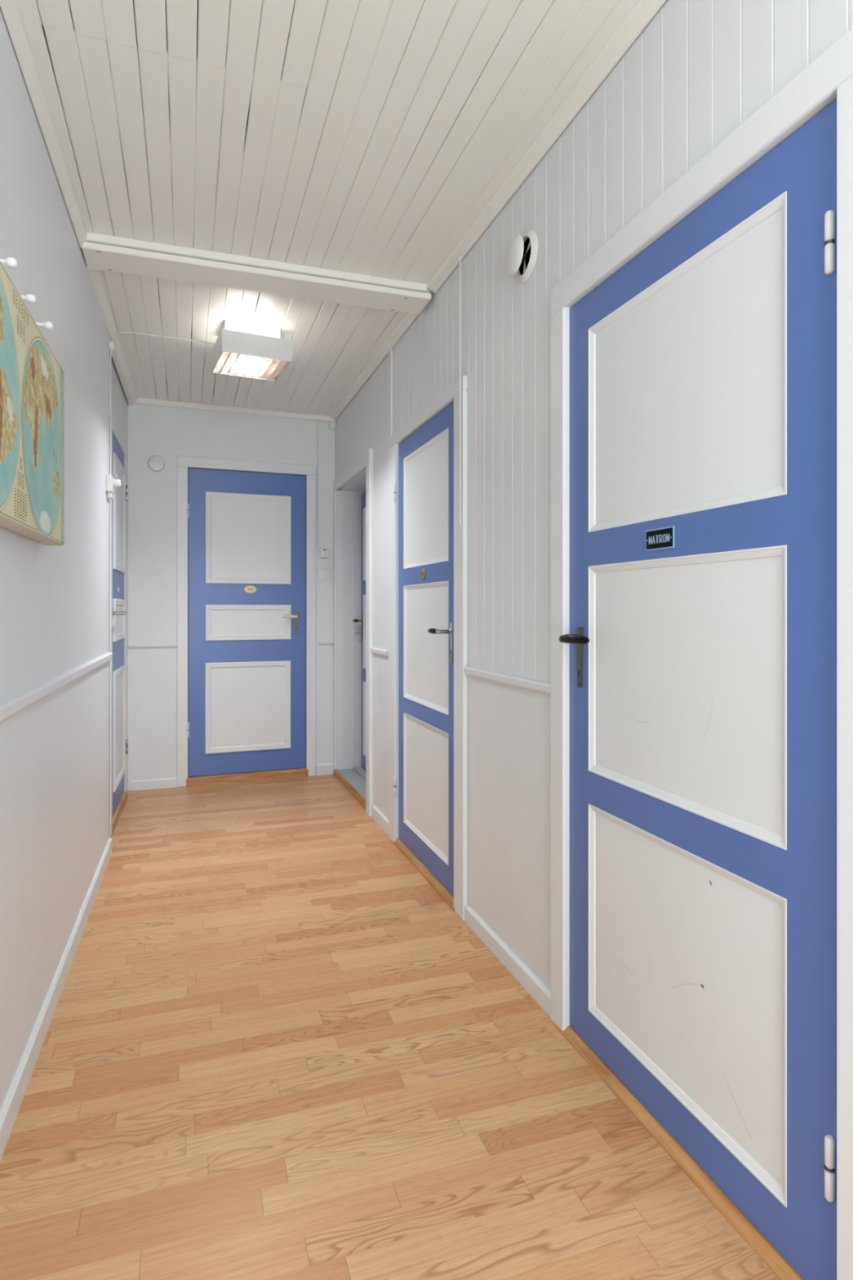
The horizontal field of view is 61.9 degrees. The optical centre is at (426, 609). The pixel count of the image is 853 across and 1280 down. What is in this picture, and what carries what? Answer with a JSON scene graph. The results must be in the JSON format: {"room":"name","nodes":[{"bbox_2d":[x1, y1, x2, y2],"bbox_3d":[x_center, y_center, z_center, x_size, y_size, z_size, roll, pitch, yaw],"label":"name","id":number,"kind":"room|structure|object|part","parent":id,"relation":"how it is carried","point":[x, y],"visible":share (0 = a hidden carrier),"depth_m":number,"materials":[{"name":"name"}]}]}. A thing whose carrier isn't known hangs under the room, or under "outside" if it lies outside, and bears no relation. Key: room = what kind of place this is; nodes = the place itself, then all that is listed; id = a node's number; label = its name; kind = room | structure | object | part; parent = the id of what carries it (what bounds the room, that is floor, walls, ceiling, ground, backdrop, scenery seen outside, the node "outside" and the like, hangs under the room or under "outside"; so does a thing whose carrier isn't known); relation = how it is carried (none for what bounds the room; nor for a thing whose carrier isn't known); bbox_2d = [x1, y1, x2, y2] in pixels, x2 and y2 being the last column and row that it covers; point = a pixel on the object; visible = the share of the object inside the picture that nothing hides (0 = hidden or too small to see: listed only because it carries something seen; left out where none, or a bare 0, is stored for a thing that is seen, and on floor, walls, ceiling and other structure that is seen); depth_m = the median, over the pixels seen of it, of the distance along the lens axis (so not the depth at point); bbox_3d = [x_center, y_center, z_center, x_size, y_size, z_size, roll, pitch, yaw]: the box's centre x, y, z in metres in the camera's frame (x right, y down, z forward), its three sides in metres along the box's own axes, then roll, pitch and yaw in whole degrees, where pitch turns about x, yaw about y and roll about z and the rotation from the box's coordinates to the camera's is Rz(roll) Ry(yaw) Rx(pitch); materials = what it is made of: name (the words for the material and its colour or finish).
{"room":"hallway","nodes":[
{"label":"hallway","id":0,"kind":"room"},
{"bbox_2d":[0,6,128,1111],"bbox_3d":[-1.254,-0.100,2.363,0.175,2.500,4.526,0,0,-19],"label":"wall","id":1,"kind":"structure","parent":0,"point":[55,599],"depth_m":2.09,"materials":[{"name":"white paint"}]},
{"bbox_2d":[0,257,17,268],"bbox_3d":[-0.828,-0.671,1.369,0.072,0.022,0.022,0,0,-19],"label":"peg","id":2,"kind":"object","parent":1,"relation":"attached to","point":[11,262],"visible":1,"depth_m":1.37,"materials":[{"name":"white plastic"}]},
{"bbox_2d":[19,293,35,303],"bbox_3d":[-0.877,-0.670,1.525,0.072,0.022,0.022,0,0,-19],"label":"peg","id":3,"kind":"object","parent":1,"relation":"attached to","point":[29,298],"visible":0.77,"depth_m":1.53,"materials":[{"name":"white plastic"}]},
{"bbox_2d":[0,261,63,546],"bbox_3d":[-0.864,-0.410,1.473,0.049,0.475,0.964,0,0,-18],"label":"map","id":4,"kind":"object","parent":1,"relation":"attached to","point":[32,377],"visible":1,"depth_m":1.52,"materials":[{"name":"paper"}]},
{"bbox_2d":[0,0,87,248],"bbox_3d":[-0.862,-1.315,1.411,0.026,0.058,2.355,0,0,-18],"label":"trim","id":5,"kind":"structure","parent":1,"relation":"attached to","point":[11,9],"depth_m":1.84,"materials":[{"name":"beige paint"}]},
{"bbox_2d":[35,320,53,329],"bbox_3d":[-0.934,-0.683,1.704,0.072,0.022,0.022,0,0,-19],"label":"peg","id":6,"kind":"object","parent":1,"relation":"attached to","point":[47,325],"visible":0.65,"depth_m":1.70,"materials":[{"name":"white plastic"}]},
{"bbox_2d":[0,837,111,1160],"bbox_3d":[-1.081,1.114,2.063,0.014,0.072,2.730,0,0,-18],"label":"baseboard","id":7,"kind":"structure","parent":1,"relation":"attached to","point":[9,1111],"depth_m":1.92,"materials":[{"name":"white wood"}]},
{"bbox_2d":[0,652,112,722],"bbox_3d":[-1.167,0.222,2.340,0.018,0.037,2.110,0,0,-18],"label":"rail","id":8,"kind":"object","parent":1,"relation":"attached to","point":[13,706],"visible":1,"depth_m":1.91,"materials":[{"name":"white wood"}]},
{"bbox_2d":[110,348,111,474],"bbox_3d":[-1.496,-0.927,3.366,0.006,0.627,0.031,0,0,-22],"label":"cable","id":9,"kind":"object","parent":1,"relation":"attached to","point":[110,348],"visible":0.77,"depth_m":3.37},
{"bbox_2d":[86,266,137,406],"bbox_3d":[-1.568,-1.317,3.598,0.052,0.054,1.930,0,0,-18],"label":"trim","id":10,"kind":"structure","parent":1,"relation":"attached to","point":[118,357],"depth_m":3.40,"materials":[{"name":"beige paint"}]},
{"bbox_2d":[109,339,115,351],"bbox_3d":[-1.506,-1.258,3.387,0.037,0.048,0.048,0,0,-19],"label":"junction box","id":11,"kind":"object","parent":1,"relation":"attached to","point":[112,344],"visible":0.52,"depth_m":3.37,"materials":[{"name":"white plastic"}]},
{"bbox_2d":[106,471,120,499],"bbox_3d":[-1.449,-0.579,3.295,0.056,0.131,0.120,0,0,-19],"label":"alarm box","id":12,"kind":"object","parent":1,"relation":"attached to","point":[111,482],"visible":1,"depth_m":3.27,"materials":[{"name":"white plastic"}]},
{"bbox_3d":[-1.450,-0.592,3.331,0.033,0.036,0.036,0,0,-19],"label":"knob","id":13,"kind":"part","parent":12,"relation":"part of","materials":[{"name":"white plastic"}]},
{"bbox_2d":[109,414,127,835],"bbox_3d":[-1.748,0.082,3.983,0.056,2.137,0.815,0,0,-17],"label":"door frame","id":14,"kind":"structure","parent":1,"relation":"attached to","point":[114,430],"depth_m":3.87,"materials":[{"name":"white wood"}]},
{"bbox_2d":[111,432,128,817],"bbox_3d":[-1.714,0.084,3.978,0.106,2.016,0.651,0,0,-19],"label":"door","id":15,"kind":"structure","parent":1,"relation":"in","point":[118,612],"depth_m":3.93,"materials":[{"name":"blue paint"}]},
{"bbox_3d":[-1.636,0.062,3.706,0.006,0.155,0.026,0,0,-19],"label":"handle plate","id":16,"kind":"part","parent":15,"relation":"part of","materials":[{"name":"silver metal"}]},
{"bbox_3d":[-1.715,0.644,3.970,0.012,0.631,0.480,0,0,-17],"label":"moulding","id":17,"kind":"part","parent":15,"relation":"part of","materials":[{"name":"white wood"}]},
{"bbox_3d":[-1.715,0.057,3.970,0.012,0.227,0.480,0,0,-17],"label":"moulding","id":18,"kind":"part","parent":15,"relation":"part of","materials":[{"name":"white wood"}]},
{"bbox_3d":[-1.715,-0.519,3.970,0.012,0.611,0.480,0,0,-17],"label":"moulding","id":19,"kind":"part","parent":15,"relation":"part of","materials":[{"name":"white wood"}]},
{"bbox_3d":[-1.719,0.644,3.968,0.004,0.591,0.440,0,0,-17],"label":"panel","id":20,"kind":"part","parent":15,"relation":"part of","materials":[{"name":"white wood"}]},
{"bbox_3d":[-1.719,0.057,3.968,0.004,0.187,0.440,0,0,-17],"label":"panel","id":21,"kind":"part","parent":15,"relation":"part of","materials":[{"name":"white wood"}]},
{"bbox_3d":[-1.719,-0.519,3.968,0.004,0.571,0.440,0,0,-17],"label":"panel","id":22,"kind":"part","parent":15,"relation":"part of","materials":[{"name":"white wood"}]},
{"bbox_2d":[128,404,334,791],"bbox_3d":[-1.255,-0.100,4.810,1.600,2.500,0.124,0,0,-21],"label":"wall","id":23,"kind":"structure","parent":0,"point":[166,433],"depth_m":4.59,"materials":[{"name":"white paint"}]},
{"bbox_2d":[128,644,177,648],"bbox_3d":[-1.752,0.234,4.554,0.288,0.021,0.018,0,0,-21],"label":"rail","id":24,"kind":"object","parent":23,"relation":"attached to","point":[147,646],"visible":1,"depth_m":4.54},
{"bbox_2d":[132,777,177,791],"bbox_3d":[-1.743,1.119,4.559,0.270,0.062,0.014,0,0,-21],"label":"baseboard","id":25,"kind":"structure","parent":23,"relation":"attached to","point":[153,784],"depth_m":4.55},
{"bbox_2d":[147,455,164,471],"bbox_3d":[-1.727,-0.932,4.546,0.101,0.100,0.037,0,0,-19],"label":"air vent","id":26,"kind":"object","parent":23,"relation":"attached to","point":[156,463],"visible":1,"depth_m":4.53,"materials":[{"name":"white plastic"}]},
{"bbox_2d":[135,397,335,422],"bbox_3d":[-1.259,-1.325,4.729,1.335,0.038,0.033,0,0,-21],"label":"trim","id":27,"kind":"structure","parent":23,"relation":"attached to","point":[140,401],"depth_m":4.70,"materials":[{"name":"beige paint"}]},
{"bbox_2d":[186,467,305,777],"bbox_3d":[-1.197,0.085,4.767,0.777,2.015,0.103,0,0,-19],"label":"door","id":28,"kind":"structure","parent":23,"relation":"in","point":[246,530],"depth_m":4.76,"materials":[{"name":"blue paint"}]},
{"bbox_3d":[-1.191,0.649,4.765,0.559,0.597,0.012,0,0,-21],"label":"moulding","id":29,"kind":"part","parent":28,"relation":"part of","materials":[{"name":"white wood"}]},
{"bbox_3d":[-1.193,0.649,4.769,0.519,0.557,0.004,0,0,-21],"label":"panel","id":30,"kind":"part","parent":28,"relation":"part of","materials":[{"name":"white wood"}]},
{"bbox_3d":[-1.191,0.087,4.770,0.519,0.196,0.004,0,0,-21],"label":"panel","id":31,"kind":"part","parent":28,"relation":"part of","materials":[{"name":"white wood"}]},
{"bbox_3d":[-1.189,0.087,4.766,0.559,0.236,0.012,0,0,-21],"label":"moulding","id":32,"kind":"part","parent":28,"relation":"part of","materials":[{"name":"white wood"}]},
{"bbox_3d":[-1.191,-0.472,4.770,0.519,0.561,0.004,0,0,-21],"label":"panel","id":33,"kind":"part","parent":28,"relation":"part of","materials":[{"name":"white wood"}]},
{"bbox_3d":[-1.189,-0.472,4.766,0.559,0.601,0.012,0,0,-21],"label":"moulding","id":34,"kind":"part","parent":28,"relation":"part of","materials":[{"name":"white wood"}]},
{"bbox_3d":[-0.891,0.092,4.882,0.030,0.155,0.006,0,0,-21],"label":"handle plate","id":35,"kind":"part","parent":28,"relation":"part of","materials":[{"name":"metal"}]},
{"bbox_2d":[177,455,315,786],"bbox_3d":[-1.197,0.077,4.779,0.908,2.146,0.044,0,0,-21],"label":"door frame","id":36,"kind":"structure","parent":23,"relation":"attached to","point":[184,463],"depth_m":4.69,"materials":[{"name":"white wood"}]},
{"bbox_2d":[316,421,320,547],"bbox_3d":[-0.746,-0.863,4.927,0.026,0.875,0.006,0,0,-19],"label":"cable","id":37,"kind":"object","parent":23,"relation":"attached to","point":[317,421],"visible":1,"depth_m":4.92,"materials":[{"name":"white plastic"}]},
{"bbox_2d":[318,558,329,581],"bbox_3d":[-0.710,-0.275,4.936,0.076,0.152,0.018,0,0,-21],"label":"light switch","id":38,"kind":"object","parent":23,"relation":"attached to","point":[323,564],"visible":1,"depth_m":4.93,"materials":[{"name":"white plastic"}]},
{"bbox_2d":[320,548,328,558],"bbox_3d":[-0.710,-0.390,4.931,0.057,0.063,0.030,0,0,-19],"label":"thermostat","id":39,"kind":"object","parent":23,"relation":"attached to","point":[323,552],"visible":1,"depth_m":4.92,"materials":[{"name":"white plastic"}]},
{"bbox_2d":[315,763,333,775],"bbox_3d":[-0.704,1.113,4.950,0.130,0.075,0.014,0,0,-21],"label":"baseboard","id":40,"kind":"structure","parent":23,"relation":"attached to","point":[327,768],"depth_m":4.94,"materials":[{"name":"white wood"}]},
{"bbox_2d":[318,641,333,644],"bbox_3d":[-0.696,0.234,4.951,0.115,0.021,0.018,0,0,-21],"label":"rail","id":41,"kind":"object","parent":23,"relation":"attached to","point":[319,642],"visible":1,"depth_m":4.94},
{"bbox_2d":[328,422,335,430],"bbox_3d":[-0.655,-1.278,4.948,0.042,0.049,0.036,0,0,-19],"label":"sensor","id":42,"kind":"object","parent":23,"relation":"attached to","point":[331,424],"visible":1,"depth_m":4.93,"materials":[{"name":"white plastic"}]},
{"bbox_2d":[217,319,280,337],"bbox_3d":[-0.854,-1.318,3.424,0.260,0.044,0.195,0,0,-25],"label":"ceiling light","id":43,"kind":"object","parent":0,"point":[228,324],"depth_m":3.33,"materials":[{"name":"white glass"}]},
{"bbox_2d":[17,0,637,416],"bbox_3d":[-0.973,-1.368,1.413,3.738,0.061,6.900,0,0,-19],"label":"ceiling","id":44,"kind":"structure","parent":0,"point":[364,137],"depth_m":2.02,"materials":[{"name":"beige paint"}]},
{"bbox_2d":[117,331,214,344],"bbox_3d":[-1.220,-1.292,3.461,0.587,0.091,0.134,0,0,4],"label":"cable","id":45,"kind":"object","parent":44,"relation":"attached to","point":[122,331],"visible":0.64,"depth_m":3.46,"materials":[{"name":"white plastic"}]},
{"bbox_2d":[210,319,293,381],"bbox_3d":[-0.834,-1.246,3.387,0.328,0.187,0.322,0,0,-25],"label":"ceiling lamp","id":46,"kind":"object","parent":44,"relation":"attached to","point":[243,349],"visible":1,"depth_m":3.30,"materials":[{"name":"white metal"}]},
{"bbox_3d":[-0.942,-1.165,3.336,0.002,0.021,0.310,0,0,-25],"label":"louvre blade","id":47,"kind":"part","parent":46,"relation":"part of","materials":[{"name":"silver metal"}]},
{"bbox_3d":[-0.907,-1.165,3.352,0.002,0.021,0.310,0,0,-25],"label":"louvre blade","id":48,"kind":"part","parent":46,"relation":"part of","materials":[{"name":"silver metal"}]},
{"bbox_3d":[-0.873,-1.165,3.369,0.002,0.021,0.310,0,0,-25],"label":"louvre blade","id":49,"kind":"part","parent":46,"relation":"part of","materials":[{"name":"silver metal"}]},
{"bbox_3d":[-0.903,-1.168,3.523,0.310,0.014,0.001,0,0,-25],"label":"louvre blade","id":50,"kind":"part","parent":46,"relation":"part of","materials":[{"name":"white metal"}]},
{"bbox_3d":[-0.891,-1.168,3.498,0.310,0.014,0.001,0,0,-25],"label":"louvre blade","id":51,"kind":"part","parent":46,"relation":"part of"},
{"bbox_3d":[-0.879,-1.168,3.473,0.310,0.014,0.001,0,0,-25],"label":"louvre blade","id":52,"kind":"part","parent":46,"relation":"part of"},
{"bbox_3d":[-0.868,-1.168,3.448,0.310,0.014,0.001,0,0,-25],"label":"louvre blade","id":53,"kind":"part","parent":46,"relation":"part of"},
{"bbox_3d":[-0.856,-1.168,3.423,0.310,0.014,0.001,0,0,-25],"label":"louvre blade","id":54,"kind":"part","parent":46,"relation":"part of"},
{"bbox_3d":[-0.844,-1.168,3.397,0.310,0.014,0.001,0,0,-25],"label":"louvre blade","id":55,"kind":"part","parent":46,"relation":"part of","materials":[{"name":"silver metal"}]},
{"bbox_3d":[-0.838,-1.165,3.385,0.002,0.021,0.310,0,0,-25],"label":"louvre blade","id":56,"kind":"part","parent":46,"relation":"part of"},
{"bbox_3d":[-0.832,-1.168,3.372,0.310,0.014,0.001,0,0,-25],"label":"louvre blade","id":57,"kind":"part","parent":46,"relation":"part of","materials":[{"name":"silver metal"}]},
{"bbox_3d":[-0.820,-1.168,3.347,0.310,0.014,0.001,0,0,-25],"label":"louvre blade","id":58,"kind":"part","parent":46,"relation":"part of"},
{"bbox_3d":[-0.808,-1.168,3.322,0.310,0.014,0.001,0,0,-25],"label":"louvre blade","id":59,"kind":"part","parent":46,"relation":"part of","materials":[{"name":"silver metal"}]},
{"bbox_3d":[-0.797,-1.168,3.297,0.308,0.014,0.036,0,0,-19],"label":"louvre blade","id":60,"kind":"part","parent":46,"relation":"part of","materials":[{"name":"silver metal"}]},
{"bbox_3d":[-0.785,-1.168,3.272,0.310,0.014,0.001,0,0,-25],"label":"louvre blade","id":61,"kind":"part","parent":46,"relation":"part of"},
{"bbox_3d":[-0.803,-1.165,3.401,0.002,0.021,0.310,0,0,-25],"label":"louvre blade","id":62,"kind":"part","parent":46,"relation":"part of","materials":[{"name":"white metal"}]},
{"bbox_3d":[-0.769,-1.165,3.417,0.002,0.021,0.310,0,0,-25],"label":"louvre blade","id":63,"kind":"part","parent":46,"relation":"part of","materials":[{"name":"white metal"}]},
{"bbox_3d":[-0.734,-1.165,3.434,0.002,0.021,0.310,0,0,-25],"label":"louvre blade","id":64,"kind":"part","parent":46,"relation":"part of","materials":[{"name":"white metal"}]},
{"bbox_3d":[-0.700,-1.165,3.450,0.002,0.021,0.310,0,0,-25],"label":"louvre blade","id":65,"kind":"part","parent":46,"relation":"part of","materials":[{"name":"white metal"}]},
{"bbox_2d":[81,232,431,314],"bbox_3d":[-0.628,-1.315,2.811,1.314,0.058,0.176,0,0,-19],"label":"beam","id":66,"kind":"structure","parent":44,"relation":"attached to","point":[100,252],"depth_m":2.75,"materials":[{"name":"beige paint"}]},
{"bbox_2d":[0,773,778,1279],"bbox_3d":[-0.955,1.180,1.419,3.700,0.060,6.900,0,0,-19],"label":"floor","id":67,"kind":"structure","parent":0,"point":[272,1048],"depth_m":1.69,"materials":[{"name":"brown wood"}]},
{"bbox_2d":[111,789,127,833],"bbox_3d":[-1.742,1.122,3.982,0.057,0.056,0.720,0,0,-17],"label":"threshold","id":68,"kind":"object","parent":67,"relation":"on","point":[123,799],"visible":0.41,"depth_m":3.93,"materials":[{"name":"brown wood"}]},
{"bbox_2d":[186,767,308,786],"bbox_3d":[-1.196,1.122,4.778,0.798,0.056,0.046,0,0,-21],"label":"threshold","id":69,"kind":"object","parent":67,"relation":"on","point":[295,772],"visible":1,"depth_m":4.75,"materials":[{"name":"brown wood"}]},
{"bbox_2d":[333,768,365,809],"bbox_3d":[-0.484,1.127,4.491,0.012,0.046,0.980,0,0,-19],"label":"threshold","id":70,"kind":"object","parent":67,"relation":"on","point":[343,780],"visible":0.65,"depth_m":4.44,"materials":[{"name":"brown wood"}]},
{"bbox_2d":[337,765,365,799],"bbox_3d":[-0.394,1.119,4.501,0.164,0.062,0.930,0,0,-19],"label":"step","id":71,"kind":"structure","parent":67,"relation":"on","point":[356,776],"depth_m":4.68,"materials":[{"name":"grey paint"}]},
{"bbox_2d":[393,838,454,911],"bbox_3d":[-0.004,1.135,3.105,0.049,0.031,0.835,0,0,-19],"label":"threshold","id":72,"kind":"object","parent":67,"relation":"on","point":[417,864],"visible":0.59,"depth_m":3.04,"materials":[{"name":"brown wood"}]},
{"bbox_2d":[555,1024,804,1279],"bbox_3d":[0.625,1.139,1.236,0.049,0.021,1.542,0,0,-19],"label":"threshold","id":73,"kind":"object","parent":67,"relation":"on","point":[755,1239],"visible":0.55,"depth_m":1.45,"materials":[{"name":"brown wood"}]},
{"bbox_2d":[334,0,852,991],"bbox_3d":[0.587,-0.100,1.871,0.340,2.500,6.770,0,0,-19],"label":"wall","id":74,"kind":"structure","parent":0,"point":[698,70],"depth_m":2.19,"materials":[{"name":"white paint"}]},
{"bbox_2d":[333,448,373,816],"bbox_3d":[-0.477,0.128,4.452,0.024,2.045,1.070,0,0,-19],"label":"door frame","id":75,"kind":"structure","parent":74,"relation":"attached to","point":[366,461],"depth_m":3.99,"materials":[{"name":"white wood"}]},
{"bbox_2d":[352,492,365,768],"bbox_3d":[-0.337,0.143,4.544,0.111,1.882,0.845,0,0,-19],"label":"door","id":76,"kind":"structure","parent":74,"relation":"in","point":[362,620],"depth_m":4.84,"materials":[{"name":"blue paint"}]},
{"bbox_3d":[-0.443,0.122,4.907,0.006,0.155,0.028,0,0,-19],"label":"handle plate","id":77,"kind":"part","parent":76,"relation":"part of","materials":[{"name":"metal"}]},
{"bbox_3d":[-0.325,0.740,4.548,0.012,0.500,0.645,0,0,-19],"label":"moulding","id":78,"kind":"part","parent":76,"relation":"part of","materials":[{"name":"white wood"}]},
{"bbox_3d":[-0.325,0.150,4.548,0.012,0.500,0.645,0,0,-19],"label":"moulding","id":79,"kind":"part","parent":76,"relation":"part of","materials":[{"name":"white wood"}]},
{"bbox_3d":[-0.325,-0.443,4.548,0.012,0.495,0.645,0,0,-19],"label":"moulding","id":80,"kind":"part","parent":76,"relation":"part of","materials":[{"name":"white wood"}]},
{"bbox_2d":[328,312,418,420],"bbox_3d":[-0.347,-1.329,4.026,0.042,0.030,1.950,0,0,-19],"label":"trim","id":81,"kind":"structure","parent":74,"relation":"attached to","point":[407,319],"depth_m":3.78,"materials":[{"name":"beige paint"}]},
{"bbox_2d":[370,647,388,656],"bbox_3d":[-0.255,0.227,3.809,0.018,0.030,0.340,0,0,-19],"label":"rail","id":82,"kind":"object","parent":74,"relation":"attached to","point":[375,651],"visible":0.9,"depth_m":3.77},
{"bbox_2d":[372,804,388,835],"bbox_3d":[-0.237,1.115,3.761,0.014,0.070,0.353,0,0,-19],"label":"baseboard","id":83,"kind":"structure","parent":74,"relation":"attached to","point":[379,817],"depth_m":3.76,"materials":[{"name":"white wood"}]},
{"bbox_2d":[388,348,392,438],"bbox_3d":[-0.183,-1.082,3.604,0.009,0.464,0.050,0,0,-19],"label":"lath","id":84,"kind":"structure","parent":74,"relation":"attached to","point":[390,352],"depth_m":3.58,"materials":[{"name":"white wood"}]},
{"bbox_2d":[393,401,453,896],"bbox_3d":[-0.027,0.155,3.105,0.106,1.924,0.810,0,0,-19],"label":"door","id":85,"kind":"structure","parent":74,"relation":"in","point":[426,457],"depth_m":3.08,"materials":[{"name":"blue paint"}]},
{"bbox_3d":[-0.004,0.754,3.110,0.016,0.524,0.613,0,0,-19],"label":"moulding","id":86,"kind":"part","parent":85,"relation":"part of","materials":[{"name":"white wood"}]},
{"bbox_3d":[-0.004,0.153,3.110,0.016,0.532,0.613,0,0,-19],"label":"moulding","id":87,"kind":"part","parent":85,"relation":"part of","materials":[{"name":"white wood"}]},
{"bbox_3d":[-0.004,-0.457,3.110,0.016,0.527,0.613,0,0,-19],"label":"moulding","id":88,"kind":"part","parent":85,"relation":"part of","materials":[{"name":"white wood"}]},
{"bbox_3d":[0.007,0.754,3.114,0.019,0.516,0.605,0,0,-19],"label":"panel","id":89,"kind":"part","parent":85,"relation":"part of","materials":[{"name":"white wood"}]},
{"bbox_3d":[0.007,0.153,3.114,0.019,0.524,0.605,0,0,-19],"label":"panel","id":90,"kind":"part","parent":85,"relation":"part of","materials":[{"name":"white wood"}]},
{"bbox_3d":[0.007,-0.457,3.114,0.019,0.519,0.605,0,0,-19],"label":"panel","id":91,"kind":"part","parent":85,"relation":"part of","materials":[{"name":"white wood"}]},
{"bbox_3d":[0.096,0.129,2.784,0.006,0.158,0.026,0,0,-19],"label":"handle plate","id":92,"kind":"part","parent":85,"relation":"part of","materials":[{"name":"silver metal"}]},
{"bbox_2d":[388,375,466,920],"bbox_3d":[-0.005,0.143,3.111,0.048,2.014,1.018,0,0,-19],"label":"door frame","id":93,"kind":"structure","parent":74,"relation":"attached to","point":[451,394],"depth_m":2.70,"materials":[{"name":"white wood"}]},
{"bbox_2d":[459,254,461,523],"bbox_3d":[0.125,-0.814,2.630,0.006,0.992,0.007,0,0,-19],"label":"cable","id":94,"kind":"object","parent":74,"relation":"attached to","point":[460,255],"visible":1,"depth_m":2.63,"materials":[{"name":"white plastic"}]},
{"bbox_2d":[463,666,551,694],"bbox_3d":[0.246,0.227,2.325,0.018,0.030,0.688,0,0,-19],"label":"rail","id":95,"kind":"object","parent":74,"relation":"attached to","point":[540,686],"visible":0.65,"depth_m":2.25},
{"bbox_2d":[465,904,551,1017],"bbox_3d":[0.254,1.120,2.309,0.014,0.060,0.661,0,0,-19],"label":"baseboard","id":96,"kind":"structure","parent":74,"relation":"attached to","point":[523,975],"depth_m":2.25,"materials":[{"name":"white wood"}]},
{"bbox_2d":[506,229,537,283],"bbox_3d":[0.281,-1.076,2.163,0.052,0.150,0.150,0,0,-19],"label":"air vent","id":97,"kind":"object","parent":74,"relation":"in","point":[522,254],"visible":1,"depth_m":2.14,"materials":[{"name":"white plastic"}]},
{"bbox_2d":[426,0,666,293],"bbox_3d":[0.703,-1.329,0.918,0.042,0.030,4.290,0,0,-19],"label":"trim","id":98,"kind":"structure","parent":74,"relation":"attached to","point":[642,11],"depth_m":1.93,"materials":[{"name":"beige paint"}]},
{"bbox_2d":[559,99,836,1279],"bbox_3d":[0.509,0.156,1.522,0.102,1.942,0.846,0,0,-19],"label":"door","id":99,"kind":"structure","parent":74,"relation":"in","point":[701,638],"depth_m":1.40,"materials":[{"name":"blue paint"}]},
{"bbox_3d":[0.403,0.127,1.875,0.006,0.161,0.034,0,0,-19],"label":"handle plate","id":100,"kind":"part","parent":99,"relation":"part of","materials":[{"name":"metal"}]},
{"bbox_3d":[0.528,0.768,1.536,0.016,0.534,0.640,0,0,-19],"label":"moulding","id":101,"kind":"part","parent":99,"relation":"part of","materials":[{"name":"white wood"}]},
{"bbox_3d":[0.528,0.152,1.536,0.016,0.528,0.640,0,0,-19],"label":"moulding","id":102,"kind":"part","parent":99,"relation":"part of","materials":[{"name":"white wood"}]},
{"bbox_3d":[0.528,-0.462,1.536,0.016,0.525,0.640,0,0,-19],"label":"moulding","id":103,"kind":"part","parent":99,"relation":"part of","materials":[{"name":"white wood"}]},
{"bbox_3d":[0.539,0.768,1.540,0.019,0.526,0.632,0,0,-19],"label":"panel","id":104,"kind":"part","parent":99,"relation":"part of","materials":[{"name":"white wood"}]},
{"bbox_3d":[0.539,0.152,1.540,0.019,0.520,0.632,0,0,-19],"label":"panel","id":105,"kind":"part","parent":99,"relation":"part of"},
{"bbox_3d":[0.539,-0.462,1.540,0.019,0.517,0.632,0,0,-19],"label":"panel","id":106,"kind":"part","parent":99,"relation":"part of","materials":[{"name":"white wood"}]},
{"bbox_2d":[551,26,852,1279],"bbox_3d":[0.530,0.128,1.528,0.048,2.045,0.999,0,0,-19],"label":"door frame","id":107,"kind":"structure","parent":74,"relation":"attached to","point":[828,78],"depth_m":1.25,"materials":[{"name":"white wood"}]}
]}

